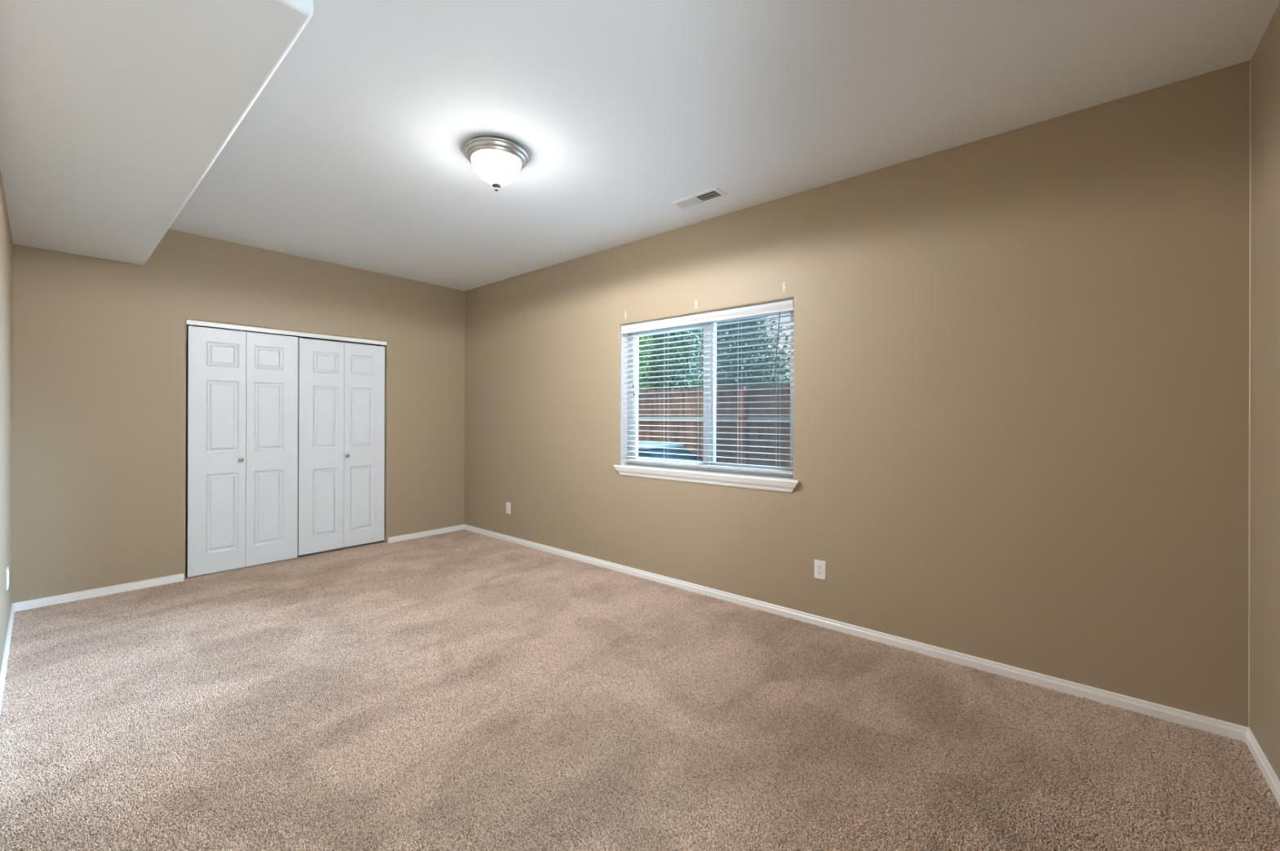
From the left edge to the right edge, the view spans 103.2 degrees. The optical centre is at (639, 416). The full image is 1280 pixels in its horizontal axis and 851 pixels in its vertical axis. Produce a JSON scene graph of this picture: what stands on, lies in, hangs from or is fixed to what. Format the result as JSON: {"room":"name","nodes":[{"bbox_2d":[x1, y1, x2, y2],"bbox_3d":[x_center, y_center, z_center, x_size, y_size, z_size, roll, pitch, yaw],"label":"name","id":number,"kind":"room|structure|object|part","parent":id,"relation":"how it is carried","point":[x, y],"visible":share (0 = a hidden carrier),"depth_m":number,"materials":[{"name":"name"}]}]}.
{"room":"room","nodes":[
{"label":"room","id":0,"kind":"room"},
{"bbox_2d":[0,171,13,673],"bbox_3d":[-2.239,-0.078,1.635,6.925,2.980,0.150,0,0,40],"label":"wall","id":1,"kind":"structure","parent":0,"point":[6,238],"depth_m":2.72,"materials":[{"name":"beige paint"}]},
{"bbox_2d":[0,603,14,713],"bbox_3d":[-1.905,1.270,1.453,5.875,0.062,0.012,0,0,40],"label":"baseboard","id":2,"kind":"structure","parent":1,"relation":"attached to","point":[4,665],"depth_m":2.67,"materials":[{"name":"white paint"}]},
{"bbox_2d":[6,567,8,590],"bbox_3d":[-3.568,0.913,2.865,0.073,0.117,0.008,0,0,40],"label":"wall outlet","id":3,"kind":"object","parent":1,"relation":"attached to","point":[7,568],"visible":1,"depth_m":2.84,"materials":[{"name":"white plastic"}]},
{"bbox_2d":[12,229,465,603],"bbox_3d":[-3.126,-0.045,4.637,0.115,2.910,3.276,0,0,40],"label":"wall","id":4,"kind":"structure","parent":0,"point":[99,373],"depth_m":3.87,"materials":[{"name":"beige paint"}]},
{"bbox_2d":[13,573,184,612],"bbox_3d":[-3.866,1.266,3.671,0.012,0.062,0.852,0,0,40],"label":"baseboard","id":5,"kind":"structure","parent":4,"relation":"attached to","point":[22,606],"depth_m":3.63,"materials":[{"name":"white paint"}]},
{"bbox_2d":[186,324,297,577],"bbox_3d":[-3.356,0.265,4.330,0.071,2.037,0.754,0,0,40],"label":"door","id":6,"kind":"structure","parent":4,"relation":"in","point":[242,394],"depth_m":4.29,"materials":[{"name":"white paint"}]},
{"bbox_2d":[186,320,386,345],"bbox_3d":[-3.109,-0.749,4.623,0.046,0.036,1.544,0,0,40],"label":"trim","id":7,"kind":"structure","parent":4,"relation":"attached to","point":[188,322],"depth_m":4.50,"materials":[{"name":"white paint"}]},
{"bbox_2d":[297,336,385,555],"bbox_3d":[-2.863,0.261,4.916,0.071,2.016,0.759,0,0,40],"label":"door","id":8,"kind":"structure","parent":4,"relation":"in","point":[341,385],"depth_m":4.88,"materials":[{"name":"white paint"}]},
{"bbox_2d":[388,524,464,543],"bbox_3d":[-2.297,1.271,5.518,0.012,0.062,0.854,0,0,40],"label":"baseboard","id":9,"kind":"structure","parent":4,"relation":"attached to","point":[414,535],"depth_m":5.48,"materials":[{"name":"white paint"}]},
{"bbox_2d":[185,324,382,559],"bbox_3d":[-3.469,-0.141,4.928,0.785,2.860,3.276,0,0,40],"label":"door frame","id":10,"kind":"structure","parent":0,"point":[187,325],"depth_m":4.60,"materials":[{"name":"white wood"}]},
{"bbox_2d":[0,536,1279,850],"bbox_3d":[-1.191,1.360,2.988,6.775,0.111,3.276,0,0,40],"label":"floor","id":11,"kind":"structure","parent":0,"point":[429,793],"depth_m":1.82,"materials":[{"name":"beige carpet"}]},
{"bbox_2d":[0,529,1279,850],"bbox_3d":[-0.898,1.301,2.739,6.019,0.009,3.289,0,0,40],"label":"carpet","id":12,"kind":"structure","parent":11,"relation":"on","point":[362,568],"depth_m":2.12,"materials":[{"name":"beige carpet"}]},
{"bbox_2d":[168,0,1279,291],"bbox_3d":[-0.840,-1.504,2.697,5.875,0.120,3.276,0,0,40],"label":"ceiling","id":13,"kind":"structure","parent":0,"point":[351,154],"depth_m":2.33,"materials":[{"name":"white paint"}]},
{"bbox_2d":[0,0,313,265],"bbox_3d":[-2.550,-1.312,2.392,3.725,0.353,0.657,0,0,40],"label":"ceiling","id":14,"kind":"structure","parent":13,"relation":"attached to","point":[113,113],"depth_m":1.83,"materials":[{"name":"white paint"}]},
{"bbox_2d":[462,135,528,191],"bbox_3d":[-0.782,-1.336,2.767,0.347,0.215,0.347,0,0,40],"label":"ceiling light","id":15,"kind":"object","parent":13,"relation":"attached to","point":[497,160],"visible":1,"depth_m":2.68,"materials":[{"name":"white glass"}]},
{"bbox_3d":[-0.782,-1.324,2.767,0.260,0.127,0.260,0,0,40],"label":"lamp shade","id":16,"kind":"part","parent":15,"relation":"part of","materials":[{"name":"white glass"}]},
{"bbox_2d":[670,186,728,209],"bbox_3d":[0.387,-1.436,3.355,0.362,0.009,0.140,0,0,40],"label":"ceiling vent","id":17,"kind":"object","parent":13,"relation":"in","point":[713,193],"visible":1,"depth_m":3.34,"materials":[{"name":"white metal"}]},
{"bbox_2d":[464,60,1249,727],"bbox_3d":[-0.020,-0.071,4.245,6.925,2.980,0.150,0,0,40],"label":"wall","id":18,"kind":"structure","parent":0,"point":[1021,355],"depth_m":2.65,"materials":[{"name":"beige paint"}]},
{"bbox_2d":[506,502,510,514],"bbox_3d":[-1.374,0.953,5.289,0.073,0.117,0.008,0,0,40],"label":"wall outlet","id":19,"kind":"object","parent":18,"relation":"attached to","point":[508,504],"visible":1,"depth_m":5.28,"materials":[{"name":"white plastic"}]},
{"bbox_2d":[694,300,697,308],"bbox_3d":[0.417,-0.835,3.776,0.018,0.062,0.002,0,0,40],"label":"curtain bracket","id":20,"kind":"object","parent":18,"relation":"attached to","point":[695,301],"visible":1,"depth_m":3.78,"materials":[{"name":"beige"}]},
{"bbox_2d":[613,309,799,493],"bbox_3d":[0.450,-0.139,3.821,1.613,1.260,0.185,0,0,40],"label":"window","id":21,"kind":"structure","parent":18,"relation":"in","point":[736,478],"depth_m":3.81,"materials":[{"name":"white plastic"}]},
{"bbox_3d":[0.233,-0.167,4.068,0.802,1.140,0.032,0,0,40],"label":"sash","id":22,"kind":"part","parent":21,"relation":"part of","materials":[{"name":"grey plastic"}]},
{"bbox_2d":[621,299,794,475],"bbox_3d":[0.436,-0.193,3.808,1.512,1.139,0.066,0,0,40],"label":"window blind","id":23,"kind":"object","parent":21,"relation":"attached to","point":[788,305],"visible":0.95,"depth_m":3.72,"materials":[{"name":"white plastic"}]},
{"bbox_3d":[-0.052,-0.451,4.190,0.009,0.500,0.002,0,0,40],"label":"lift cord","id":24,"kind":"part","parent":23,"relation":"part of","materials":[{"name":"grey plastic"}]},
{"bbox_3d":[0.201,-0.177,4.016,0.013,1.088,0.054,0,0,40],"label":"ladder cord","id":25,"kind":"part","parent":23,"relation":"part of","materials":[{"name":"white fabric"}]},
{"bbox_3d":[0.444,-0.176,3.808,0.013,1.088,0.054,0,0,40],"label":"ladder cord","id":26,"kind":"part","parent":23,"relation":"part of","materials":[{"name":"white fabric"}]},
{"bbox_3d":[0.438,0.368,3.812,1.504,0.018,0.052,0,0,40],"label":"rail","id":27,"kind":"part","parent":23,"relation":"part of","materials":[{"name":"grey plastic"}]},
{"bbox_3d":[0.700,-0.175,3.591,0.013,1.088,0.054,0,0,40],"label":"ladder cord","id":28,"kind":"part","parent":23,"relation":"part of","materials":[{"name":"white fabric"}]},
{"bbox_3d":[0.913,-0.479,3.371,0.042,0.440,0.006,0,0,40],"label":"tilt cord","id":29,"kind":"part","parent":23,"relation":"part of","materials":[{"name":"white fabric"}]},
{"bbox_3d":[0.920,-0.175,3.404,0.013,1.088,0.054,0,0,40],"label":"ladder cord","id":30,"kind":"part","parent":23,"relation":"part of","materials":[{"name":"white fabric"}]},
{"bbox_3d":[0.792,-0.171,3.620,0.646,1.108,0.038,0,0,40],"label":"fixed sash","id":31,"kind":"part","parent":21,"relation":"part of","materials":[{"name":"grey plastic"}]},
{"bbox_2d":[782,282,785,292],"bbox_3d":[0.944,-0.850,3.327,0.018,0.062,0.002,0,0,40],"label":"curtain bracket","id":32,"kind":"object","parent":18,"relation":"attached to","point":[784,283],"visible":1,"depth_m":3.33,"materials":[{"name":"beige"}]},
{"bbox_2d":[813,560,826,580],"bbox_3d":[1.123,0.958,3.167,0.073,0.117,0.008,0,0,40],"label":"wall outlet","id":33,"kind":"object","parent":18,"relation":"attached to","point":[820,569],"visible":1,"depth_m":3.16,"materials":[{"name":"white plastic"}]},
{"bbox_2d":[817,570,822,576],"bbox_3d":[1.121,0.977,3.165,0.034,0.029,0.003,0,0,40],"label":"receptacle","id":34,"kind":"object","parent":33,"relation":"attached to","point":[820,573],"depth_m":3.16,"materials":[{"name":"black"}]},
{"bbox_2d":[817,564,822,569],"bbox_3d":[1.121,0.938,3.165,0.034,0.029,0.003,0,0,40],"label":"receptacle","id":35,"kind":"object","parent":33,"relation":"attached to","point":[819,566],"depth_m":3.16,"materials":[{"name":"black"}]},
{"bbox_2d":[463,524,1248,742],"bbox_3d":[0.209,1.277,3.940,5.875,0.062,0.012,0,0,40],"label":"baseboard","id":36,"kind":"structure","parent":18,"relation":"attached to","point":[1222,728],"depth_m":2.72,"materials":[{"name":"white paint"}]},
{"bbox_2d":[1248,59,1251,728],"bbox_3d":[2.455,-0.091,2.042,0.006,2.687,0.006,0,0,40],"label":"trim","id":37,"kind":"structure","parent":18,"relation":"attached to","point":[1251,60],"depth_m":2.04,"materials":[{"name":"beige"}]},
{"bbox_2d":[1249,3,1279,780],"bbox_3d":[1.451,-0.068,0.746,0.150,2.980,3.276,0,0,40],"label":"wall","id":38,"kind":"structure","parent":0,"point":[1264,449],"depth_m":1.87,"materials":[{"name":"beige paint"}]},
{"bbox_2d":[1245,728,1279,806],"bbox_3d":[1.386,1.279,0.798,0.012,0.062,3.276,0,0,40],"label":"baseboard","id":39,"kind":"structure","parent":38,"relation":"attached to","point":[1273,782],"depth_m":1.85,"materials":[{"name":"white paint"}]},
{"label":"outside","id":40,"kind":"structure","parent":0,"visible":0},
{"bbox_3d":[4.255,1.463,11.113,27.000,0.100,15.840,0,0,40],"label":"ground","id":41,"kind":"structure","parent":40,"visible":0},
{"bbox_2d":[638,335,653,390],"bbox_3d":[-0.816,-0.778,10.191,2.160,4.554,2.157,0,0,40],"label":"leafy tree","id":42,"kind":"object","parent":41,"relation":"on","point":[640,343],"visible":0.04,"depth_m":10.13,"materials":[{"name":"green plant"}]},
{"bbox_2d":[638,441,702,462],"bbox_3d":[-0.273,0.854,6.131,2.350,1.090,0.800,0,0,40],"label":"car","id":43,"kind":"object","parent":41,"relation":"on","point":[640,443],"visible":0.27,"depth_m":5.59,"materials":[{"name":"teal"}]},
{"bbox_3d":[-0.298,0.331,6.154,1.520,0.044,0.724,0,0,40],"label":"box lid","id":44,"kind":"part","parent":43,"relation":"part of","materials":[{"name":"grey"}]},
{"bbox_2d":[644,321,731,390],"bbox_3d":[1.035,-1.116,11.144,1.954,5.241,1.952,0,0,40],"label":"evergreen tree","id":45,"kind":"object","parent":41,"relation":"on","point":[696,336],"visible":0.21,"depth_m":10.94,"materials":[{"name":"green plant"}]},
{"bbox_2d":[638,384,790,467],"bbox_3d":[0.929,0.518,7.204,12.010,1.868,0.151,0,0,40],"label":"fence","id":46,"kind":"object","parent":41,"relation":"on","point":[721,408],"visible":0.11,"depth_m":6.99,"materials":[{"name":"brown wood"}]},
{"bbox_3d":[0.956,0.041,7.227,12.000,0.068,0.040,0,0,40],"label":"fence rail","id":47,"kind":"part","parent":46,"relation":"part of","materials":[{"name":"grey wood"}]},
{"bbox_3d":[1.366,0.529,6.792,0.092,1.850,0.089,0,0,40],"label":"fence post","id":48,"kind":"part","parent":46,"relation":"part of","materials":[{"name":"brown wood"}]},
{"bbox_2d":[638,315,790,391],"bbox_3d":[1.681,-2.347,16.062,7.128,7.709,7.023,0,0,28],"label":"conifer tree","id":49,"kind":"object","parent":41,"relation":"on","point":[748,374],"visible":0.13,"depth_m":14.54,"materials":[{"name":"green plant"}]}
]}

